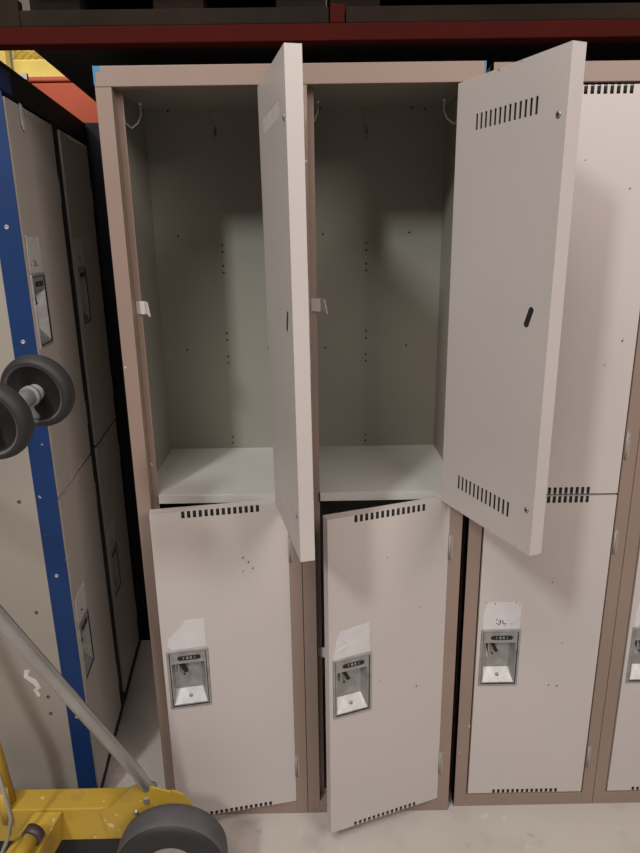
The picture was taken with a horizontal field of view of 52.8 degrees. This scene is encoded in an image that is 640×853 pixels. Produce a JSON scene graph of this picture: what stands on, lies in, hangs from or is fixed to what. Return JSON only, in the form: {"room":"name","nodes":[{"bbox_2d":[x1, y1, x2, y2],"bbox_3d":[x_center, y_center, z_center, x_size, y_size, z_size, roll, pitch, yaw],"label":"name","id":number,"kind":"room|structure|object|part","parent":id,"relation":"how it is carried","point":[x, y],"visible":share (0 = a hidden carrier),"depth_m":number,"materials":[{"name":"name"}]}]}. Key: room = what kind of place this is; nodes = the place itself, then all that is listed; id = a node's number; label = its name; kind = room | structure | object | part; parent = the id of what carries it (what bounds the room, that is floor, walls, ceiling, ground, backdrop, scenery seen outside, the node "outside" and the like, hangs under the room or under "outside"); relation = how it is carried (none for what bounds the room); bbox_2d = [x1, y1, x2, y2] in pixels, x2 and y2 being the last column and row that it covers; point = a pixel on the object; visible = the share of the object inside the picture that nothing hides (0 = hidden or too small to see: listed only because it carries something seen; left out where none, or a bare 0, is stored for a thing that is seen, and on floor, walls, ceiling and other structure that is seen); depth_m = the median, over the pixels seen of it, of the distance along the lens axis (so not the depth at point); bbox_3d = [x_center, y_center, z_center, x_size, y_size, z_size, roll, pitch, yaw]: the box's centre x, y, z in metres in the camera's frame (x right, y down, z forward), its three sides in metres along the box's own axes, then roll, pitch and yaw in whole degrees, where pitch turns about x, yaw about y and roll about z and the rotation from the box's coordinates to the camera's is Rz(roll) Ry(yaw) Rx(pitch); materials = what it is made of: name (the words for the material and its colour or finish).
{"room":"warehouse","nodes":[
{"label":"warehouse","id":0,"kind":"room"},
{"bbox_2d":[9,0,326,69],"bbox_3d":[-0.509,-3.025,6.868,14.000,5.000,0.100,-1,16,0],"label":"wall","id":1,"kind":"structure","parent":0,"point":[25,3],"depth_m":6.45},
{"bbox_2d":[103,640,639,852],"bbox_3d":[-0.408,1.228,1.282,14.000,0.060,13.000,-1,16,0],"label":"floor","id":2,"kind":"structure","parent":0,"point":[588,827],"depth_m":1.71,"materials":[{"name":"concrete"}]},
{"bbox_2d":[0,51,10,67],"bbox_3d":[-1.415,-1.406,4.564,1.910,3.200,0.990,-1,16,0],"label":"storage rack","id":3,"kind":"object","parent":2,"relation":"on","point":[4,55],"visible":0.02,"depth_m":3.82,"materials":[{"name":"yellow metal"}]},
{"bbox_2d":[12,50,63,76],"bbox_3d":[-1.503,-2.338,4.219,0.740,0.240,0.652,-1,16,0],"label":"crate","id":4,"kind":"object","parent":3,"relation":"on","point":[30,62],"visible":0.1,"depth_m":3.92,"materials":[{"name":"plastic"}]},
{"bbox_2d":[0,61,139,789],"bbox_3d":[-0.866,0.060,1.867,0.409,1.871,0.767,-3,16,-6],"label":"locker","id":5,"kind":"object","parent":2,"relation":"on","point":[66,573],"visible":0.94,"depth_m":1.66,"materials":[{"name":"grey metal"}]},
{"bbox_3d":[-0.846,0.195,1.510,0.350,1.790,0.004,-3,16,-6],"label":"panel","id":6,"kind":"part","parent":5,"relation":"part of","materials":[{"name":"white metal"}]},
{"bbox_3d":[-0.646,-0.266,1.473,0.024,0.165,0.101,-3,16,-6],"label":"recessed handle","id":7,"kind":"part","parent":5,"relation":"part of","materials":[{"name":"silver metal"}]},
{"bbox_3d":[-0.699,-0.805,1.640,0.031,0.061,0.762,-3,16,-6],"label":"rail","id":8,"kind":"part","parent":5,"relation":"part of","materials":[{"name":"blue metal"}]},
{"bbox_3d":[-0.664,-0.294,1.578,0.030,0.868,0.337,-3,16,-6],"label":"door","id":9,"kind":"part","parent":5,"relation":"part of","materials":[{"name":"metal"}]},
{"bbox_3d":[-0.648,0.193,1.532,0.050,1.795,0.004,-3,16,-6],"label":"post","id":10,"kind":"part","parent":5,"relation":"part of","materials":[{"name":"blue metal"}]},
{"bbox_3d":[-0.693,-0.379,1.864,0.024,0.165,0.101,-3,16,-6],"label":"recessed handle","id":11,"kind":"part","parent":5,"relation":"part of","materials":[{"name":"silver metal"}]},
{"bbox_3d":[-0.665,0.135,1.715,0.031,1.807,0.380,-3,16,-6],"label":"frame","id":12,"kind":"part","parent":5,"relation":"part of","materials":[{"name":"black metal"}]},
{"bbox_3d":[-0.710,-0.403,1.955,0.030,0.868,0.309,-3,16,-6],"label":"door","id":13,"kind":"part","parent":5,"relation":"part of","materials":[{"name":"metal"}]},
{"bbox_3d":[-0.633,0.581,1.719,0.024,0.165,0.101,-3,16,-6],"label":"recessed handle","id":14,"kind":"part","parent":5,"relation":"part of","materials":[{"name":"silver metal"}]},
{"bbox_3d":[-0.652,0.547,1.822,0.030,0.867,0.337,-3,16,-6],"label":"door","id":15,"kind":"part","parent":5,"relation":"part of","materials":[{"name":"metal"}]},
{"bbox_3d":[-0.709,0.030,2.079,0.031,1.807,0.380,-3,16,-6],"label":"frame","id":16,"kind":"part","parent":5,"relation":"part of","materials":[{"name":"black metal"}]},
{"bbox_3d":[-0.680,0.469,2.110,0.024,0.165,0.101,-3,16,-6],"label":"recessed handle","id":17,"kind":"part","parent":5,"relation":"part of","materials":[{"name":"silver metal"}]},
{"bbox_3d":[-0.697,0.439,2.200,0.030,0.867,0.309,-3,16,-6],"label":"door","id":18,"kind":"part","parent":5,"relation":"part of","materials":[{"name":"metal"}]},
{"bbox_2d":[0,354,227,852],"bbox_3d":[-0.631,0.513,1.275,0.817,1.322,0.432,-1,16,0],"label":"hand truck","id":19,"kind":"object","parent":2,"relation":"on","point":[36,390],"visible":1,"depth_m":1.45,"materials":[{"name":"yellow metal"}]},
{"bbox_3d":[-0.681,1.005,1.453,0.083,0.110,0.240,3,17,12],"label":"fork arm","id":20,"kind":"part","parent":19,"relation":"part of","materials":[{"name":"yellow metal"}]},
{"bbox_2d":[85,123,150,640],"bbox_3d":[-0.734,-0.106,2.450,0.408,1.863,0.381,-3,16,-6],"label":"locker","id":21,"kind":"object","parent":2,"relation":"on","point":[92,129],"visible":0.02,"depth_m":2.23,"materials":[{"name":"grey metal"}]},
{"bbox_2d":[29,76,97,122],"bbox_3d":[-0.881,-1.090,2.230,0.436,0.151,0.316,-1,16,0],"label":"bin","id":22,"kind":"object","parent":21,"relation":"on","point":[60,89],"visible":0.08,"depth_m":2.08,"materials":[{"name":"plastic"}]},
{"bbox_3d":[-0.882,-1.155,2.211,0.436,0.016,0.316,-1,16,0],"label":"lid","id":23,"kind":"part","parent":22,"relation":"part of","materials":[{"name":"orange plastic"}]},
{"bbox_2d":[0,0,639,101],"bbox_3d":[-0.306,-0.571,1.985,5.070,3.000,1.350,-1,16,0],"label":"rack","id":24,"kind":"object","parent":2,"relation":"on","point":[71,41],"visible":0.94,"depth_m":1.23,"materials":[{"name":"red metal"}]},
{"bbox_2d":[29,0,325,9],"bbox_3d":[-0.287,-0.987,1.766,0.590,0.125,1.140,-1,16,0],"label":"wooden pallet","id":25,"kind":"object","parent":24,"relation":"on","point":[34,4],"visible":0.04,"depth_m":1.28,"materials":[{"name":"brown wood"}]},
{"bbox_2d":[327,0,639,22],"bbox_3d":[0.933,-1.007,1.773,1.840,0.125,1.140,-1,16,0],"label":"wooden pallet","id":26,"kind":"object","parent":24,"relation":"on","point":[346,2],"visible":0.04,"depth_m":1.42,"materials":[{"name":"brown wood"}]},
{"bbox_2d":[92,40,586,832],"bbox_3d":[-0.003,0.163,1.542,0.849,1.830,0.678,-1,16,0],"label":"locker","id":27,"kind":"object","parent":2,"relation":"on","point":[340,287],"visible":0.98,"depth_m":1.56,"materials":[{"name":"grey metal"}]},
{"bbox_3d":[-0.380,-0.255,1.394,0.043,0.032,0.009,10,20,34],"label":"strike plate","id":28,"kind":"part","parent":27,"relation":"part of","materials":[{"name":"grey metal"}]},
{"bbox_3d":[-0.322,0.614,1.588,0.101,0.165,0.024,-4,16,-10],"label":"recessed handle","id":29,"kind":"part","parent":27,"relation":"part of","materials":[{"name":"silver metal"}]},
{"bbox_3d":[-0.236,0.187,1.519,0.380,1.803,0.031,-1,16,0],"label":"frame","id":30,"kind":"part","parent":27,"relation":"part of","materials":[{"name":"brown metal"}]},
{"bbox_2d":[157,447,274,503],"bbox_3d":[-0.238,0.121,1.690,0.375,0.021,0.356,-1,16,0],"label":"shelf","id":31,"kind":"object","parent":27,"relation":"attached to","point":[184,474],"depth_m":1.64,"materials":[{"name":"metal"}]},
{"bbox_3d":[-0.227,0.601,1.609,0.313,0.870,0.030,-4,16,-10],"label":"door","id":32,"kind":"part","parent":27,"relation":"part of","materials":[{"name":"grey metal"}]},
{"bbox_3d":[-0.066,-0.203,1.236,0.030,0.871,0.296,-5,17,-12],"label":"door","id":33,"kind":"part","parent":27,"relation":"part of","materials":[{"name":"grey metal"}]},
{"bbox_3d":[-0.058,-0.689,1.266,0.762,0.037,0.031,-1,16,0],"label":"rail","id":34,"kind":"part","parent":27,"relation":"part of","materials":[{"name":"beige metal"}]},
{"bbox_3d":[-0.049,0.061,1.861,0.758,1.803,0.002,-1,16,0],"label":"panel","id":35,"kind":"part","parent":27,"relation":"part of","materials":[{"name":"grey metal"}]},
{"bbox_3d":[-0.040,-0.182,1.153,0.024,0.165,0.101,-5,17,-12],"label":"recessed handle","id":36,"kind":"part","parent":27,"relation":"part of","materials":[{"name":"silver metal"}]},
{"bbox_3d":[0.001,-0.261,1.396,0.043,0.032,0.009,10,20,34],"label":"strike plate","id":37,"kind":"part","parent":27,"relation":"part of","materials":[{"name":"grey metal"}]},
{"bbox_3d":[0.013,0.579,1.640,0.043,0.032,0.009,10,20,34],"label":"strike plate","id":38,"kind":"part","parent":27,"relation":"part of","materials":[{"name":"grey metal"}]},
{"bbox_3d":[0.074,0.619,1.553,0.101,0.165,0.024,-7,17,-19],"label":"recessed handle","id":39,"kind":"part","parent":27,"relation":"part of","materials":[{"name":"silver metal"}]},
{"bbox_2d":[319,445,442,500],"bbox_3d":[0.143,0.115,1.692,0.375,0.021,0.356,-1,16,0],"label":"shelf","id":40,"kind":"object","parent":27,"relation":"attached to","point":[346,472],"depth_m":1.65,"materials":[{"name":"metal"}]},
{"bbox_3d":[0.145,0.181,1.521,0.380,1.803,0.031,-1,16,0],"label":"frame","id":41,"kind":"part","parent":27,"relation":"part of","materials":[{"name":"grey metal"}]},
{"bbox_3d":[0.162,0.602,1.588,0.307,0.870,0.030,-7,17,-19],"label":"door","id":42,"kind":"part","parent":27,"relation":"part of","materials":[{"name":"grey metal"}]},
{"bbox_3d":[0.346,-0.211,1.242,0.030,0.871,0.300,-8,17,-22],"label":"door","id":43,"kind":"part","parent":27,"relation":"part of","materials":[{"name":"grey metal"}]},
{"bbox_2d":[449,60,639,805],"bbox_3d":[0.733,0.107,1.698,0.762,1.830,0.387,-1,16,0],"label":"locker","id":44,"kind":"object","parent":2,"relation":"on","point":[546,699],"visible":0.57,"depth_m":1.57,"materials":[{"name":"grey metal"}]},
{"bbox_3d":[0.456,0.586,1.647,0.101,0.165,0.024,-1,16,0],"label":"recessed handle","id":45,"kind":"part","parent":44,"relation":"part of","materials":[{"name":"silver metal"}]},
{"bbox_3d":[0.552,0.578,1.652,0.309,0.869,0.030,-1,16,0],"label":"door","id":46,"kind":"part","parent":44,"relation":"part of","materials":[{"name":"beige metal"}]},
{"bbox_3d":[0.544,0.171,1.535,0.380,1.803,0.031,-1,16,0],"label":"frame","id":47,"kind":"part","parent":44,"relation":"part of","materials":[{"name":"brown metal"}]},
{"bbox_3d":[0.722,-0.706,1.282,0.762,0.037,0.031,-1,16,0],"label":"rail","id":48,"kind":"part","parent":44,"relation":"part of","materials":[{"name":"beige metal"}]},
{"bbox_3d":[0.539,-0.262,1.409,0.309,0.870,0.030,-1,16,0],"label":"door","id":49,"kind":"part","parent":44,"relation":"part of","materials":[{"name":"beige metal"}]},
{"bbox_3d":[0.926,0.165,1.537,0.380,1.803,0.031,-1,16,0],"label":"frame","id":50,"kind":"part","parent":44,"relation":"part of","materials":[{"name":"brown metal"}]},
{"bbox_3d":[0.933,0.571,1.654,0.309,0.869,0.030,-1,16,0],"label":"door","id":51,"kind":"part","parent":44,"relation":"part of","materials":[{"name":"beige metal"}]},
{"bbox_3d":[0.837,0.579,1.649,0.101,0.165,0.024,-1,16,0],"label":"recessed handle","id":52,"kind":"part","parent":44,"relation":"part of","materials":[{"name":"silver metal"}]}
]}

